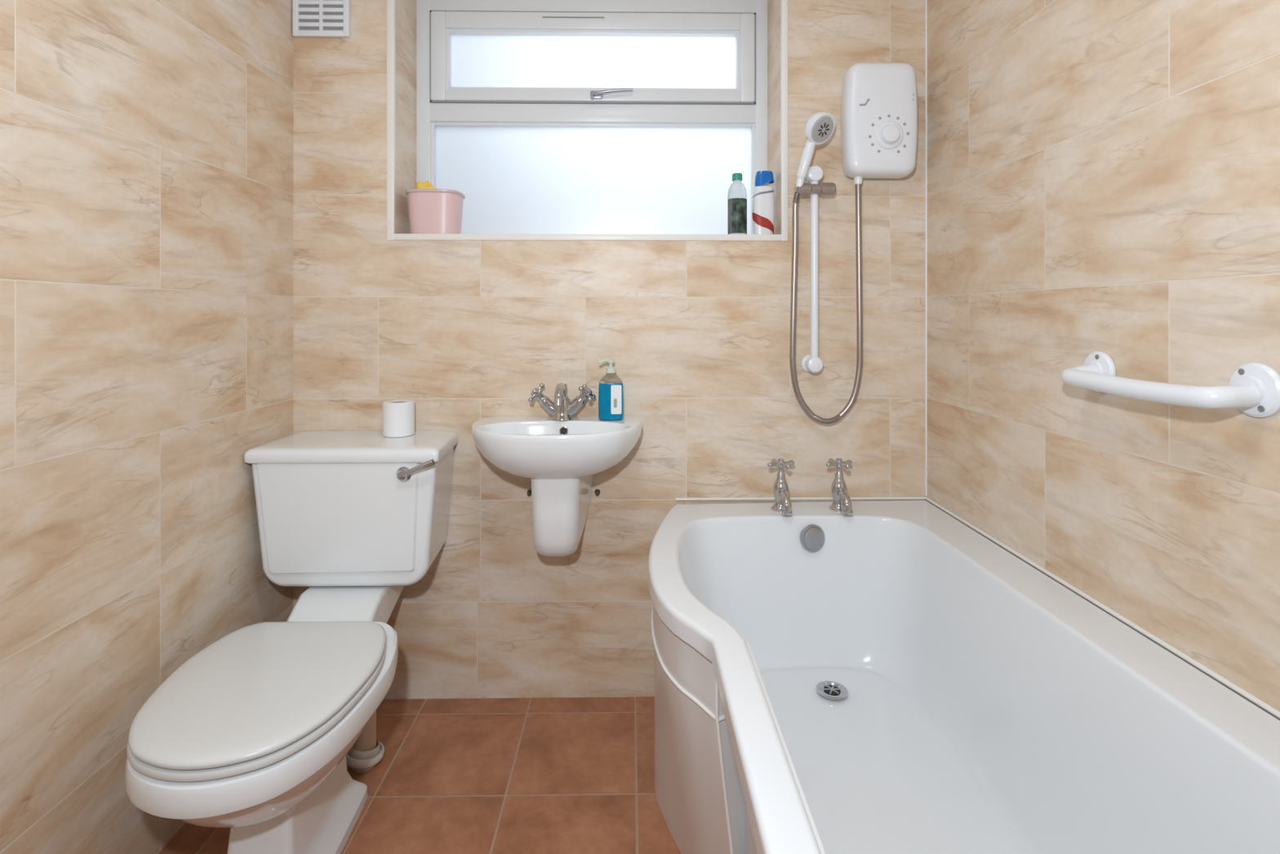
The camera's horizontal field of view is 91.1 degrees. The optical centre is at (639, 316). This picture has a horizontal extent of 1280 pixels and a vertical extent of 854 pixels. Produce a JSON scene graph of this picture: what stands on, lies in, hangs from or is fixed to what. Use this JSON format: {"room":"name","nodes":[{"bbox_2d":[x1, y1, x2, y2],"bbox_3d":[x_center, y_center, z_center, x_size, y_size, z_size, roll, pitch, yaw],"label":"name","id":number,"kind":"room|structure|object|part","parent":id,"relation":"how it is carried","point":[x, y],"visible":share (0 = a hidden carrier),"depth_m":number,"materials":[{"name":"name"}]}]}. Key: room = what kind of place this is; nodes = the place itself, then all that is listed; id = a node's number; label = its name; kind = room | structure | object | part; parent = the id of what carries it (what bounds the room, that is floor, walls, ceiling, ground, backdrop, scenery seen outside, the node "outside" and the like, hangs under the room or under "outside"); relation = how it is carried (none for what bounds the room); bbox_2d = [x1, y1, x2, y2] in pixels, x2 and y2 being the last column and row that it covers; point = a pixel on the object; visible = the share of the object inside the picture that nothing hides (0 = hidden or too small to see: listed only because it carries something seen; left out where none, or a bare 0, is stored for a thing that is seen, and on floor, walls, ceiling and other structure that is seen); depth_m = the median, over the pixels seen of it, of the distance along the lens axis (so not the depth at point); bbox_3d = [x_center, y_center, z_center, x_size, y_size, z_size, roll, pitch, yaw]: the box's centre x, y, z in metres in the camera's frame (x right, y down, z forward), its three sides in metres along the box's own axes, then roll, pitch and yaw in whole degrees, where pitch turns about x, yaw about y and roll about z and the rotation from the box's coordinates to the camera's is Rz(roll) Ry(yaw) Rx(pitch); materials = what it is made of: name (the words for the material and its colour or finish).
{"room":"bathroom","nodes":[
{"label":"bathroom","id":0,"kind":"room"},
{"bbox_2d":[0,0,293,853],"bbox_3d":[-1.143,-0.030,0.508,0.300,2.700,2.650,0,0,-1],"label":"wall","id":1,"kind":"structure","parent":0,"point":[147,146],"depth_m":1.22,"materials":[{"name":"tile"}]},
{"bbox_2d":[158,696,681,853],"bbox_3d":[-0.062,1.169,0.624,1.864,0.101,2.450,0,0,-1],"label":"floor","id":2,"kind":"structure","parent":0,"point":[549,775],"depth_m":1.51,"materials":[{"name":"tile"}]},
{"bbox_2d":[124,431,457,853],"bbox_3d":[-0.756,0.726,1.406,0.492,0.786,0.860,0,0,-1],"label":"toilet","id":3,"kind":"object","parent":2,"relation":"on","point":[252,735],"visible":1,"depth_m":1.31,"materials":[{"name":"white ceramic"}]},
{"bbox_3d":[-0.729,0.723,1.212,0.398,0.013,0.460,0,0,-1],"label":"seat","id":4,"kind":"part","parent":3,"relation":"part of","materials":[{"name":"plastic"}]},
{"bbox_3d":[-0.729,0.702,1.215,0.394,0.020,0.462,0,0,-1],"label":"lid","id":5,"kind":"part","parent":3,"relation":"part of","materials":[{"name":"plastic"}]},
{"bbox_3d":[-0.770,0.513,1.601,0.410,0.284,0.012,0,0,-1],"label":"panel","id":6,"kind":"part","parent":3,"relation":"part of","materials":[{"name":"white ceramic"}]},
{"bbox_3d":[-0.761,0.351,1.711,0.492,0.037,0.249,0,0,-1],"label":"tank lid","id":7,"kind":"part","parent":3,"relation":"part of","materials":[{"name":"white ceramic"}]},
{"bbox_3d":[-0.762,0.530,1.718,0.473,0.324,0.230,0,0,-1],"label":"tank","id":8,"kind":"part","parent":3,"relation":"part of","materials":[{"name":"white ceramic"}]},
{"bbox_2d":[382,399,414,437],"bbox_3d":[-0.681,0.285,1.772,0.085,0.094,0.085,0,0,-1],"label":"toilet roll","id":9,"kind":"object","parent":3,"relation":"on","point":[398,415],"visible":1,"depth_m":1.74,"materials":[{"name":"paper"}]},
{"bbox_3d":[-0.568,0.388,1.581,0.107,0.062,0.030,0,0,10],"label":"flush lever","id":10,"kind":"part","parent":3,"relation":"part of","materials":[{"name":"silver metal"}]},
{"bbox_2d":[346,709,384,772],"bbox_3d":[-0.689,0.977,1.568,0.094,0.282,0.094,0,0,-1],"label":"pipe","id":11,"kind":"object","parent":2,"relation":"on","point":[366,751],"visible":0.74,"depth_m":1.54,"materials":[{"name":"plastic"}]},
{"bbox_2d":[648,457,1279,853],"bbox_3d":[0.443,0.758,1.011,0.838,0.722,1.688,0,0,-1],"label":"bathtub","id":12,"kind":"object","parent":2,"relation":"on","point":[842,675],"visible":1,"depth_m":1.20,"materials":[{"name":"white plastic"}]},
{"bbox_3d":[0.088,0.843,1.450,0.136,0.550,0.790,0,0,-5],"label":"panel","id":13,"kind":"part","parent":12,"relation":"part of","materials":[{"name":"white plastic"}]},
{"bbox_3d":[0.396,0.408,1.764,0.065,0.023,0.065,0,0,24],"label":"cross handle","id":14,"kind":"part","parent":12,"relation":"part of","materials":[{"name":"silver metal"}]},
{"bbox_3d":[0.192,0.843,0.635,0.010,0.550,0.925,0,0,-1],"label":"panel","id":15,"kind":"part","parent":12,"relation":"part of","materials":[{"name":"white plastic"}]},
{"bbox_3d":[0.397,0.505,1.725,0.029,0.055,0.086,0,0,-1],"label":"spout","id":16,"kind":"part","parent":12,"relation":"part of","materials":[{"name":"silver metal"}]},
{"bbox_3d":[0.560,0.408,1.767,0.065,0.023,0.065,0,0,24],"label":"cross handle","id":17,"kind":"part","parent":12,"relation":"part of","materials":[{"name":"silver metal"}]},
{"bbox_3d":[0.561,0.505,1.727,0.029,0.055,0.086,0,0,-1],"label":"spout","id":18,"kind":"part","parent":12,"relation":"part of","materials":[{"name":"silver metal"}]},
{"bbox_2d":[293,0,926,698],"bbox_3d":[-0.084,-0.030,2.019,2.464,2.700,0.340,0,0,-1],"label":"wall","id":19,"kind":"structure","parent":0,"point":[696,334],"depth_m":1.85,"materials":[{"name":"tile"}]},
{"bbox_2d":[292,0,350,37],"bbox_3d":[-0.928,-0.898,1.829,0.162,0.164,0.013,0,0,-1],"label":"air vent","id":20,"kind":"object","parent":19,"relation":"in","point":[310,18],"visible":1,"depth_m":1.82,"materials":[{"name":"white plastic"}]},
{"bbox_2d":[405,188,465,233],"bbox_3d":[-0.626,-0.311,1.926,0.167,0.136,0.142,0,0,-1],"label":"plastic tub","id":21,"kind":"object","parent":19,"relation":"on","point":[430,211],"visible":0.81,"depth_m":1.87,"materials":[{"name":"pink plastic"}]},
{"bbox_2d":[415,181,436,188],"bbox_3d":[-0.652,-0.332,1.925,0.089,0.170,0.089,0,0,39],"label":"sponge","id":22,"kind":"object","parent":21,"relation":"in","point":[427,184],"visible":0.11,"depth_m":1.90,"materials":[{"name":"yellow"}]},
{"bbox_2d":[471,382,641,556],"bbox_3d":[-0.229,0.414,1.695,0.470,0.462,0.301,0,0,-1],"label":"basin","id":23,"kind":"object","parent":19,"relation":"attached to","point":[561,453],"visible":1,"depth_m":1.64,"materials":[{"name":"white ceramic"}]},
{"bbox_3d":[-0.294,0.215,1.782,0.042,0.052,0.060,0,0,-1],"label":"cross handle","id":24,"kind":"part","parent":23,"relation":"part of","materials":[{"name":"silver metal"}]},
{"bbox_3d":[-0.229,0.361,1.694,0.470,0.138,0.301,0,0,-1],"label":"bowl","id":25,"kind":"part","parent":23,"relation":"part of","materials":[{"name":"white ceramic"}]},
{"bbox_3d":[-0.222,0.221,1.745,0.026,0.076,0.114,0,0,-1],"label":"spout","id":26,"kind":"part","parent":23,"relation":"part of","materials":[{"name":"silver metal"}]},
{"bbox_3d":[-0.150,0.215,1.784,0.040,0.045,0.054,0,0,10],"label":"cross handle","id":27,"kind":"part","parent":23,"relation":"part of","materials":[{"name":"silver metal"}]},
{"bbox_2d":[598,358,622,420],"bbox_3d":[-0.084,0.205,1.790,0.071,0.173,0.045,0,0,-1],"label":"soap dispenser","id":28,"kind":"object","parent":23,"relation":"on","point":[611,385],"visible":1,"depth_m":1.77,"materials":[{"name":"blue plastic"}]},
{"bbox_2d":[613,398,617,407],"bbox_3d":[-0.069,0.243,1.768,0.009,0.026,0.001,0,0,-1],"label":"print","id":29,"kind":"object","parent":28,"relation":"attached to","point":[615,399],"depth_m":1.77,"materials":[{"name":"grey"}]},
{"bbox_3d":[-0.067,0.233,1.769,0.030,0.082,0.001,0,0,-1],"label":"label panel","id":30,"kind":"part","parent":28,"relation":"part of","materials":[{"name":"white"}]},
{"bbox_2d":[386,0,787,240],"bbox_3d":[-0.152,-0.647,1.852,1.178,0.846,0.016,0,0,-1],"label":"trim","id":31,"kind":"structure","parent":19,"relation":"attached to","point":[392,235],"depth_m":1.85,"materials":[{"name":"plastic"}]},
{"bbox_2d":[416,0,767,234],"bbox_3d":[-0.154,-0.615,2.061,1.156,0.890,0.114,0,0,-1],"label":"window","id":32,"kind":"structure","parent":19,"relation":"in","point":[548,117],"depth_m":2.07,"materials":[{"name":"white glass"}]},
{"bbox_3d":[-0.152,-0.846,2.067,1.052,0.288,0.062,0,0,-1],"label":"opening sash","id":33,"kind":"part","parent":32,"relation":"part of","materials":[{"name":"white plastic"}]},
{"bbox_3d":[-0.152,-0.432,2.081,1.053,0.400,0.006,0,0,-1],"label":"pane","id":34,"kind":"part","parent":32,"relation":"part of","materials":[{"name":"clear glass"}]},
{"bbox_3d":[-0.148,-0.836,2.071,0.957,0.191,0.006,0,0,-1],"label":"pane","id":35,"kind":"part","parent":32,"relation":"part of","materials":[{"name":"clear glass"}]},
{"bbox_3d":[-0.092,-0.718,2.022,0.137,0.033,0.034,0,0,-1],"label":"handle","id":36,"kind":"part","parent":32,"relation":"part of","materials":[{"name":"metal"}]},
{"bbox_2d":[727,173,746,234],"bbox_3d":[0.298,-0.341,1.927,0.059,0.196,0.059,0,0,-1],"label":"plastic bottle","id":37,"kind":"object","parent":19,"relation":"on","point":[737,195],"visible":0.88,"depth_m":1.90,"materials":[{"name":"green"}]},
{"bbox_3d":[0.308,-0.307,1.911,0.057,0.106,0.022,0,0,-31],"label":"label panel","id":38,"kind":"part","parent":37,"relation":"part of","materials":[{"name":"green paper"}]},
{"bbox_2d":[751,170,774,234],"bbox_3d":[0.379,-0.345,1.931,0.068,0.202,0.041,0,0,-1],"label":"aerosol can","id":39,"kind":"object","parent":19,"relation":"on","point":[763,203],"visible":0.91,"depth_m":1.91,"materials":[{"name":"white metal"}]},
{"bbox_2d":[794,164,835,373],"bbox_3d":[0.501,-0.138,1.819,0.112,0.601,0.074,0,0,-1],"label":"shower rail","id":40,"kind":"object","parent":19,"relation":"attached to","point":[811,362],"visible":0.98,"depth_m":1.80,"materials":[{"name":"white plastic"}]},
{"bbox_2d":[795,111,835,186],"bbox_3d":[0.497,-0.469,1.761,0.105,0.203,0.081,0,0,-1],"label":"handheld shower","id":41,"kind":"object","parent":40,"relation":"attached to","point":[820,126],"visible":1,"depth_m":1.76,"materials":[{"name":"white plastic"}]},
{"bbox_3d":[0.474,-0.447,1.778,0.066,0.158,0.034,0,0,18],"label":"handle","id":42,"kind":"part","parent":41,"relation":"part of","materials":[{"name":"white plastic"}]},
{"bbox_3d":[0.510,-0.522,1.750,0.072,0.061,0.040,0,0,-30],"label":"spray plate","id":43,"kind":"part","parent":41,"relation":"part of","materials":[{"name":"grey plastic"}]},
{"bbox_2d":[789,62,917,424],"bbox_3d":[0.613,-0.207,1.802,0.362,1.037,0.111,0,0,-1],"label":"shower","id":44,"kind":"object","parent":19,"relation":"attached to","point":[879,105],"visible":1,"depth_m":1.77,"materials":[{"name":"white plastic"}]},
{"bbox_3d":[0.689,-0.564,1.813,0.209,0.324,0.091,0,0,-1],"label":"casing","id":45,"kind":"part","parent":44,"relation":"part of","materials":[{"name":"white plastic"}]},
{"bbox_2d":[924,0,927,496],"bbox_3d":[0.849,-0.375,1.861,0.006,1.810,0.006,0,0,-1],"label":"trim","id":46,"kind":"structure","parent":19,"relation":"attached to","point":[926,1],"depth_m":1.86,"materials":[{"name":"white plastic"}]},
{"bbox_2d":[926,0,1279,719],"bbox_3d":[1.021,-0.030,0.541,0.300,2.700,2.650,0,0,-1],"label":"wall","id":47,"kind":"structure","parent":0,"point":[1104,175],"depth_m":1.13,"materials":[{"name":"tile"}]},
{"bbox_2d":[675,497,1279,718],"bbox_3d":[0.491,0.537,1.013,0.747,0.008,1.691,0,0,-1],"label":"trim","id":48,"kind":"structure","parent":47,"relation":"attached to","point":[1180,654],"depth_m":1.22,"materials":[{"name":"white plastic"}]},
{"bbox_2d":[1060,351,1279,417],"bbox_3d":[0.823,0.102,1.025,0.079,0.076,0.371,0,0,-1],"label":"grab rail","id":49,"kind":"object","parent":47,"relation":"attached to","point":[1254,388],"visible":1,"depth_m":0.90,"materials":[{"name":"white plastic"}]}
]}

